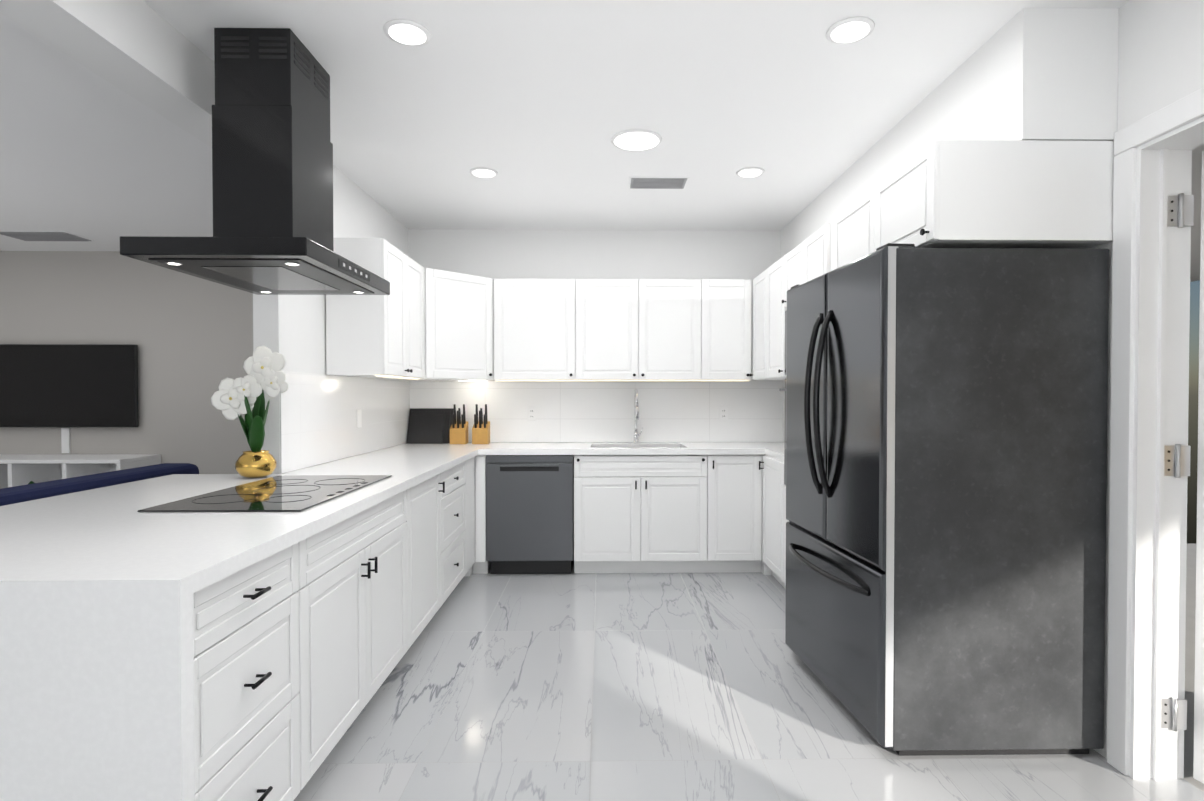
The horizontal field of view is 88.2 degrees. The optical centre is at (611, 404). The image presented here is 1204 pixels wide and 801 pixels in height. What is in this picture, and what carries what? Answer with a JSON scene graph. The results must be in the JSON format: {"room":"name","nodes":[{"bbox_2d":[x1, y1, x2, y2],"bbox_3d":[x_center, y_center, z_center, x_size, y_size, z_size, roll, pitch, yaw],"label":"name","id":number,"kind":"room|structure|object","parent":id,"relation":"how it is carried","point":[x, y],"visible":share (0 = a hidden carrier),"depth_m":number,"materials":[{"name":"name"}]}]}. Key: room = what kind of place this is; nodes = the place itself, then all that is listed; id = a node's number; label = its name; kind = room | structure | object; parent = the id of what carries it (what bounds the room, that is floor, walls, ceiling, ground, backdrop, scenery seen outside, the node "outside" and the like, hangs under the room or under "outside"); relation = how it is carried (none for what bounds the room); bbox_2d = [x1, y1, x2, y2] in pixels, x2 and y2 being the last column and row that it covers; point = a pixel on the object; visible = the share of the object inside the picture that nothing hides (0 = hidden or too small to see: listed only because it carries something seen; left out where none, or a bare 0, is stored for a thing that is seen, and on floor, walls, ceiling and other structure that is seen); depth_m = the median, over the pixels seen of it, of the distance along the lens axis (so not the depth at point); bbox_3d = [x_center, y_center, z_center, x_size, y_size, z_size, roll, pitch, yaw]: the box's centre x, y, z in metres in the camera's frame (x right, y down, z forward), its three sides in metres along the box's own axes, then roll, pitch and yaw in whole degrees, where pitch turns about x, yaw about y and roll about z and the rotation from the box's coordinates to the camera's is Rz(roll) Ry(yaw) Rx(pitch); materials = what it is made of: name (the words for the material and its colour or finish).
{"room":"kitchen","nodes":[
{"label":"kitchen","id":0,"kind":"room"},
{"bbox_2d":[0,13,212,250],"bbox_3d":[-4.615,-1.338,1.654,5.700,0.260,7.120,0,1,-1],"label":"ceiling","id":1,"kind":"structure","parent":0,"point":[102,163],"depth_m":3.14,"materials":[{"name":"paint"}]},
{"bbox_2d":[0,231,93,240],"bbox_3d":[-4.213,-1.244,4.608,0.524,0.013,0.274,0,1,-1],"label":"ceiling vent","id":2,"kind":"object","parent":1,"relation":"in","point":[44,235],"visible":1,"depth_m":4.58,"materials":[{"name":"grey metal"}]},
{"bbox_2d":[0,0,214,147],"bbox_3d":[-1.663,-1.297,1.542,0.200,0.340,6.800,0,1,-1],"label":"header beam","id":3,"kind":"structure","parent":0,"point":[144,53],"depth_m":2.09,"materials":[{"name":"white paint"}]},
{"bbox_2d":[253,165,407,473],"bbox_3d":[-1.662,-0.141,3.960,0.120,2.720,2.000,0,1,-1],"label":"wall","id":4,"kind":"structure","parent":0,"point":[291,329],"depth_m":3.27,"materials":[{"name":"white paint"}]},
{"bbox_2d":[279,372,410,472],"bbox_3d":[-1.597,0.074,3.956,0.008,0.486,1.980,0,1,-1],"label":"tile backsplash","id":5,"kind":"structure","parent":4,"relation":"attached to","point":[318,419],"depth_m":3.58,"materials":[{"name":"white tile"}]},
{"bbox_2d":[357,409,361,427],"bbox_3d":[-1.589,0.089,3.914,0.006,0.114,0.070,0,1,-1],"label":"wall outlet plate","id":6,"kind":"object","parent":5,"relation":"attached to","point":[359,412],"depth_m":3.91,"materials":[{"name":"white paint"}]},
{"bbox_2d":[326,238,423,379],"bbox_3d":[-1.417,-0.546,3.837,0.347,0.767,0.778,0,1,-1],"label":"upper cabinet","id":7,"kind":"object","parent":4,"relation":"attached to","point":[376,336],"visible":0.98,"depth_m":3.45,"materials":[{"name":"white paint"}]},
{"bbox_2d":[0,229,782,553],"bbox_3d":[-2.915,-0.158,5.099,9.210,2.720,0.320,0,1,-1],"label":"wall","id":8,"kind":"structure","parent":0,"point":[191,336],"depth_m":5.11,"materials":[{"name":"beige paint"}]},
{"bbox_2d":[61,428,70,452],"bbox_3d":[-4.490,0.297,5.111,0.060,0.210,0.016,0,1,-1],"label":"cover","id":9,"kind":"object","parent":8,"relation":"attached to","point":[65,441],"visible":1,"depth_m":5.10,"materials":[{"name":"white paint"}]},
{"bbox_2d":[0,344,138,426],"bbox_3d":[-4.475,-0.150,5.080,1.190,0.675,0.064,0,1,-1],"label":"wall-mounted tv","id":10,"kind":"object","parent":8,"relation":"attached to","point":[68,385],"visible":0.98,"depth_m":5.05,"materials":[{"name":"plastic"}]},
{"bbox_2d":[389,267,494,381],"bbox_3d":[-1.242,-0.556,4.592,0.721,0.768,0.720,0,1,-1],"label":"upper cabinet","id":11,"kind":"object","parent":8,"relation":"attached to","point":[458,326],"visible":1,"depth_m":4.42,"materials":[{"name":"white paint"}]},
{"bbox_2d":[494,279,577,380],"bbox_3d":[-0.578,-0.563,4.802,0.611,0.760,0.320,0,1,-1],"label":"upper cabinet","id":12,"kind":"object","parent":8,"relation":"attached to","point":[536,320],"depth_m":4.64,"materials":[{"name":"white paint"}]},
{"bbox_2d":[411,381,782,441],"bbox_3d":[-0.118,0.059,4.983,3.000,0.486,0.007,0,1,-1],"label":"tile backsplash","id":13,"kind":"structure","parent":8,"relation":"attached to","point":[566,411],"depth_m":4.98,"materials":[{"name":"white tile"}]},
{"bbox_2d":[527,406,535,420],"bbox_3d":[-0.638,0.074,4.968,0.070,0.114,0.007,0,1,-1],"label":"wall outlet plate","id":14,"kind":"object","parent":13,"relation":"attached to","point":[531,413],"depth_m":4.97,"materials":[{"name":"white paint"}]},
{"bbox_2d":[719,406,727,420],"bbox_3d":[0.902,0.074,4.993,0.070,0.114,0.007,0,1,-1],"label":"wall outlet plate","id":15,"kind":"object","parent":13,"relation":"attached to","point":[723,410],"depth_m":4.99,"materials":[{"name":"white paint"}]},
{"bbox_2d":[578,279,701,380],"bbox_3d":[0.200,-0.563,4.814,0.945,0.760,0.320,0,1,-1],"label":"upper cabinet","id":16,"kind":"object","parent":8,"relation":"attached to","point":[622,329],"depth_m":4.66,"materials":[{"name":"white paint"}]},
{"bbox_2d":[702,279,751,380],"bbox_3d":[0.863,-0.564,4.825,0.380,0.760,0.320,0,1,-1],"label":"upper cabinet","id":17,"kind":"object","parent":8,"relation":"attached to","point":[726,303],"depth_m":4.67,"materials":[{"name":"white paint"}]},
{"bbox_2d":[143,0,1129,230],"bbox_3d":[0.170,-1.409,1.671,3.470,0.120,7.000,0,1,-1],"label":"ceiling","id":18,"kind":"structure","parent":0,"point":[537,105],"depth_m":2.73,"materials":[{"name":"paint"}]},
{"bbox_2d":[120,28,389,294],"bbox_3d":[-1.295,-0.920,2.404,0.602,0.876,0.800,0,1,-1],"label":"range hood","id":19,"kind":"object","parent":18,"relation":"hanging from","point":[272,169],"visible":1,"depth_m":2.24,"materials":[{"name":"black metal"}]},
{"bbox_2d":[383,19,430,46],"bbox_3d":[-0.744,-1.353,2.267,0.166,0.008,0.166,0,1,-1],"label":"recessed light","id":20,"kind":"object","parent":18,"relation":"in","point":[405,32],"visible":1,"depth_m":2.25,"materials":[{"name":"white paint"}]},
{"bbox_2d":[470,167,497,177],"bbox_3d":[-0.757,-1.373,3.687,0.166,0.008,0.166,0,1,-1],"label":"recessed light","id":21,"kind":"object","parent":18,"relation":"in","point":[482,172],"visible":1,"depth_m":3.67,"materials":[{"name":"white paint"}]},
{"bbox_2d":[611,129,661,150],"bbox_3d":[0.130,-1.366,3.221,0.266,0.008,0.266,0,1,-1],"label":"recessed light","id":22,"kind":"object","parent":18,"relation":"in","point":[636,140],"visible":1,"depth_m":3.21,"materials":[{"name":"white paint"}]},
{"bbox_2d":[628,177,689,188],"bbox_3d":[0.290,-1.373,3.864,0.364,0.013,0.204,0,1,-1],"label":"ceiling vent","id":23,"kind":"object","parent":18,"relation":"in","point":[658,182],"visible":0.98,"depth_m":3.84,"materials":[{"name":"grey metal"}]},
{"bbox_2d":[736,167,763,177],"bbox_3d":[0.823,-1.373,3.682,0.166,0.008,0.166,0,1,-1],"label":"recessed light","id":24,"kind":"object","parent":18,"relation":"in","point":[749,172],"visible":1,"depth_m":3.67,"materials":[{"name":"white paint"}]},
{"bbox_2d":[826,17,874,44],"bbox_3d":[0.866,-1.352,2.253,0.166,0.008,0.166,0,1,-1],"label":"recessed light","id":25,"kind":"object","parent":18,"relation":"in","point":[849,30],"visible":1,"depth_m":2.24,"materials":[{"name":"white paint"}]},
{"bbox_2d":[294,554,1203,800],"bbox_3d":[-2.778,1.302,1.662,9.372,0.100,7.240,0,1,-1],"label":"floor","id":26,"kind":"structure","parent":0,"point":[572,686],"depth_m":2.44,"materials":[{"name":"stone"}]},
{"bbox_2d":[0,454,160,488],"bbox_3d":[-4.542,0.810,4.904,1.650,0.790,0.435,0,1,-1],"label":"media console","id":27,"kind":"object","parent":26,"relation":"on","point":[19,469],"visible":0.29,"depth_m":4.85,"materials":[{"name":"white paint"}]},
{"bbox_2d":[0,463,198,505],"bbox_3d":[-2.884,0.803,2.263,0.980,0.880,2.820,0,1,-1],"label":"sofa","id":28,"kind":"object","parent":26,"relation":"on","point":[21,493],"visible":0.17,"depth_m":2.92,"materials":[{"name":"blue fabric"}]},
{"bbox_2d":[193,539,308,800],"bbox_3d":[-1.468,0.825,1.562,1.110,0.856,0.518,0,1,-1],"label":"base cabinet","id":29,"kind":"object","parent":26,"relation":"on","point":[302,647],"depth_m":1.59,"materials":[{"name":"white paint"}]},
{"bbox_2d":[305,487,412,779],"bbox_3d":[-1.480,0.814,2.325,1.110,0.856,1.008,0,1,-1],"label":"base cabinet","id":30,"kind":"object","parent":26,"relation":"on","point":[361,565],"depth_m":2.24,"materials":[{"name":"white paint"}]},
{"bbox_2d":[413,471,444,642],"bbox_3d":[-1.493,0.802,3.124,1.110,0.856,0.590,0,1,-1],"label":"base cabinet","id":31,"kind":"object","parent":26,"relation":"on","point":[429,495],"depth_m":3.19,"materials":[{"name":"white paint"}]},
{"bbox_2d":[445,460,468,600],"bbox_3d":[-1.503,0.794,3.734,1.110,0.856,0.630,0,1,-1],"label":"base cabinet","id":32,"kind":"object","parent":26,"relation":"on","point":[457,477],"depth_m":3.81,"materials":[{"name":"white paint"}]},
{"bbox_2d":[0,442,487,800],"bbox_3d":[-1.497,0.780,3.112,1.180,0.898,3.706,0,1,-1],"label":"countertop","id":33,"kind":"structure","parent":32,"relation":"on","point":[100,588],"depth_m":1.27,"materials":[{"name":"white stone"}]},
{"bbox_2d":[211,346,287,477],"bbox_3d":[-1.639,0.034,2.842,0.349,0.600,0.166,0,1,-1],"label":"flower vase","id":34,"kind":"object","parent":33,"relation":"on","point":[236,398],"visible":1,"depth_m":2.81,"materials":[{"name":"gold metal"}]},
{"bbox_2d":[137,475,391,511],"bbox_3d":[-1.267,0.336,2.428,0.520,0.007,0.870,0,1,-1],"label":"cooktop","id":35,"kind":"object","parent":33,"relation":"in","point":[289,493],"visible":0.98,"depth_m":2.29,"materials":[{"name":"black glass"}]},
{"bbox_2d":[406,408,453,443],"bbox_3d":[-1.429,0.170,4.884,0.345,0.270,0.144,0,1,-1],"label":"cutting boards","id":36,"kind":"object","parent":33,"relation":"on","point":[429,425],"visible":0.88,"depth_m":4.88,"materials":[{"name":"black plastic"}]},
{"bbox_2d":[450,404,467,443],"bbox_3d":[-1.180,0.153,4.810,0.120,0.306,0.113,0,1,-1],"label":"knife block","id":37,"kind":"object","parent":33,"relation":"on","point":[459,431],"visible":1,"depth_m":4.76,"materials":[{"name":"brown wood"}]},
{"bbox_2d":[472,404,489,443],"bbox_3d":[-1.010,0.153,4.813,0.120,0.306,0.113,0,1,-1],"label":"knife block","id":38,"kind":"object","parent":33,"relation":"on","point":[481,431],"visible":1,"depth_m":4.76,"materials":[{"name":"brown wood"}]},
{"bbox_2d":[469,457,474,575],"bbox_3d":[-1.510,0.787,4.193,1.110,0.856,0.289,0,1,-1],"label":"base cabinet","id":39,"kind":"object","parent":26,"relation":"on","point":[471,461],"depth_m":4.24,"materials":[{"name":"white paint"}]},
{"bbox_2d":[486,455,573,573],"bbox_3d":[-0.579,0.779,4.660,0.611,0.854,0.640,0,1,-1],"label":"dishwasher","id":40,"kind":"object","parent":26,"relation":"on","point":[529,514],"visible":0.98,"depth_m":4.35,"materials":[{"name":"metal"}]},
{"bbox_2d":[574,455,708,572],"bbox_3d":[0.201,0.780,4.686,0.942,0.856,0.627,0,1,-1],"label":"base cabinet","id":41,"kind":"object","parent":26,"relation":"on","point":[688,514],"depth_m":4.37,"materials":[{"name":"white paint"}]},
{"bbox_2d":[709,455,763,572],"bbox_3d":[0.874,0.780,4.697,0.403,0.856,0.627,0,1,-1],"label":"base cabinet","id":42,"kind":"object","parent":26,"relation":"on","point":[735,481],"depth_m":4.39,"materials":[{"name":"white paint"}]},
{"bbox_2d":[759,455,785,588],"bbox_3d":[1.210,0.783,4.448,0.356,0.857,1.137,0,1,-1],"label":"base cabinet","id":43,"kind":"object","parent":26,"relation":"on","point":[773,486],"visible":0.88,"depth_m":4.13,"materials":[{"name":"white paint"}]},
{"bbox_2d":[480,442,783,482],"bbox_3d":[0.236,0.437,4.666,2.297,0.255,0.646,0,1,-1],"label":"countertop","id":44,"kind":"structure","parent":43,"relation":"on","point":[493,448],"depth_m":4.39,"materials":[{"name":"white stone"}]},
{"bbox_2d":[632,389,642,442],"bbox_3d":[0.210,0.092,4.830,0.087,0.426,0.214,0,1,-1],"label":"faucet","id":45,"kind":"object","parent":44,"relation":"on","point":[636,417],"visible":1,"depth_m":4.89,"materials":[{"name":"silver metal"}]},
{"bbox_2d":[764,446,783,460],"bbox_3d":[1.240,0.337,4.116,0.307,0.040,0.482,0,1,-1],"label":"countertop","id":46,"kind":"structure","parent":43,"relation":"on","point":[777,452],"depth_m":4.23,"materials":[{"name":"white stone"}]},
{"bbox_2d":[779,220,833,583],"bbox_3d":[1.373,0.151,3.469,0.678,2.150,0.799,0,1,-1],"label":"tall cabinet","id":47,"kind":"object","parent":26,"relation":"on","point":[809,258],"visible":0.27,"depth_m":3.46,"materials":[{"name":"white paint"}]},
{"bbox_2d":[785,243,1108,755],"bbox_3d":[1.269,0.336,2.612,0.903,1.801,0.912,0,1,-1],"label":"fridge","id":48,"kind":"object","parent":26,"relation":"on","point":[946,451],"visible":1,"depth_m":2.16,"materials":[{"name":"metal"}]},
{"bbox_2d":[781,8,1118,441],"bbox_3d":[1.550,-0.076,3.576,0.329,2.600,2.870,0,1,-1],"label":"wall","id":49,"kind":"structure","parent":0,"point":[1048,74],"depth_m":2.16,"materials":[{"name":"white paint"}]},
{"bbox_2d":[749,271,764,379],"bbox_3d":[1.216,-0.559,4.481,0.302,0.760,0.419,0,1,-1],"label":"upper cabinet","id":50,"kind":"object","parent":49,"relation":"attached to","point":[758,314],"depth_m":4.50,"materials":[{"name":"white paint"}]},
{"bbox_2d":[765,255,786,379],"bbox_3d":[1.223,-0.553,4.067,0.302,0.760,0.409,0,1,-1],"label":"upper cabinet","id":51,"kind":"object","parent":49,"relation":"attached to","point":[775,310],"depth_m":4.06,"materials":[{"name":"white paint"}]},
{"bbox_2d":[1090,0,1203,758],"bbox_3d":[1.825,-0.109,1.716,0.160,2.720,7.000,0,1,-1],"label":"wall","id":52,"kind":"structure","parent":0,"point":[1160,54],"depth_m":2.01,"materials":[{"name":"white paint"}]},
{"bbox_2d":[833,191,868,269],"bbox_3d":[1.407,-0.745,2.821,0.630,0.340,0.462,0,1,-1],"label":"upper cabinet","id":53,"kind":"object","parent":52,"relation":"attached to","point":[851,226],"depth_m":2.82,"materials":[{"name":"white paint"}]},
{"bbox_2d":[869,140,1114,253],"bbox_3d":[1.415,-0.738,2.360,0.630,0.340,0.460,0,1,-1],"label":"upper cabinet","id":54,"kind":"object","parent":52,"relation":"attached to","point":[994,194],"depth_m":2.13,"materials":[{"name":"white paint"}]},
{"bbox_2d":[1107,87,1203,780],"bbox_3d":[1.828,0.171,1.165,0.183,2.175,1.960,0,1,-1],"label":"door frame","id":55,"kind":"structure","parent":52,"relation":"attached to","point":[1153,223],"depth_m":2.05,"materials":[{"name":"white paint"}]},
{"bbox_2d":[1193,151,1203,783],"bbox_3d":[2.421,0.205,2.092,1.004,2.058,0.183,0,1,-1],"label":"open entry door","id":56,"kind":"structure","parent":52,"relation":"in","point":[1198,766],"depth_m":2.02,"materials":[{"name":"white paint"}]},
{"label":"outside","id":57,"kind":"structure","parent":0,"visible":0},
{"bbox_2d":[1184,544,1203,791],"bbox_3d":[3.763,1.354,-0.772,3.625,0.105,12.320,0,1,-1],"label":"ground","id":58,"kind":"structure","parent":57,"point":[1190,652],"depth_m":2.99,"materials":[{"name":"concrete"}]},
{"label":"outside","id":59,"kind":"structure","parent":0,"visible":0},
{"bbox_2d":[1190,145,1203,281],"bbox_3d":[3.516,-1.013,-0.810,3.120,0.100,12.320,0,1,-1],"label":"porch roof","id":60,"kind":"structure","parent":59,"point":[1196,227],"depth_m":3.36,"materials":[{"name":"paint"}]}
]}

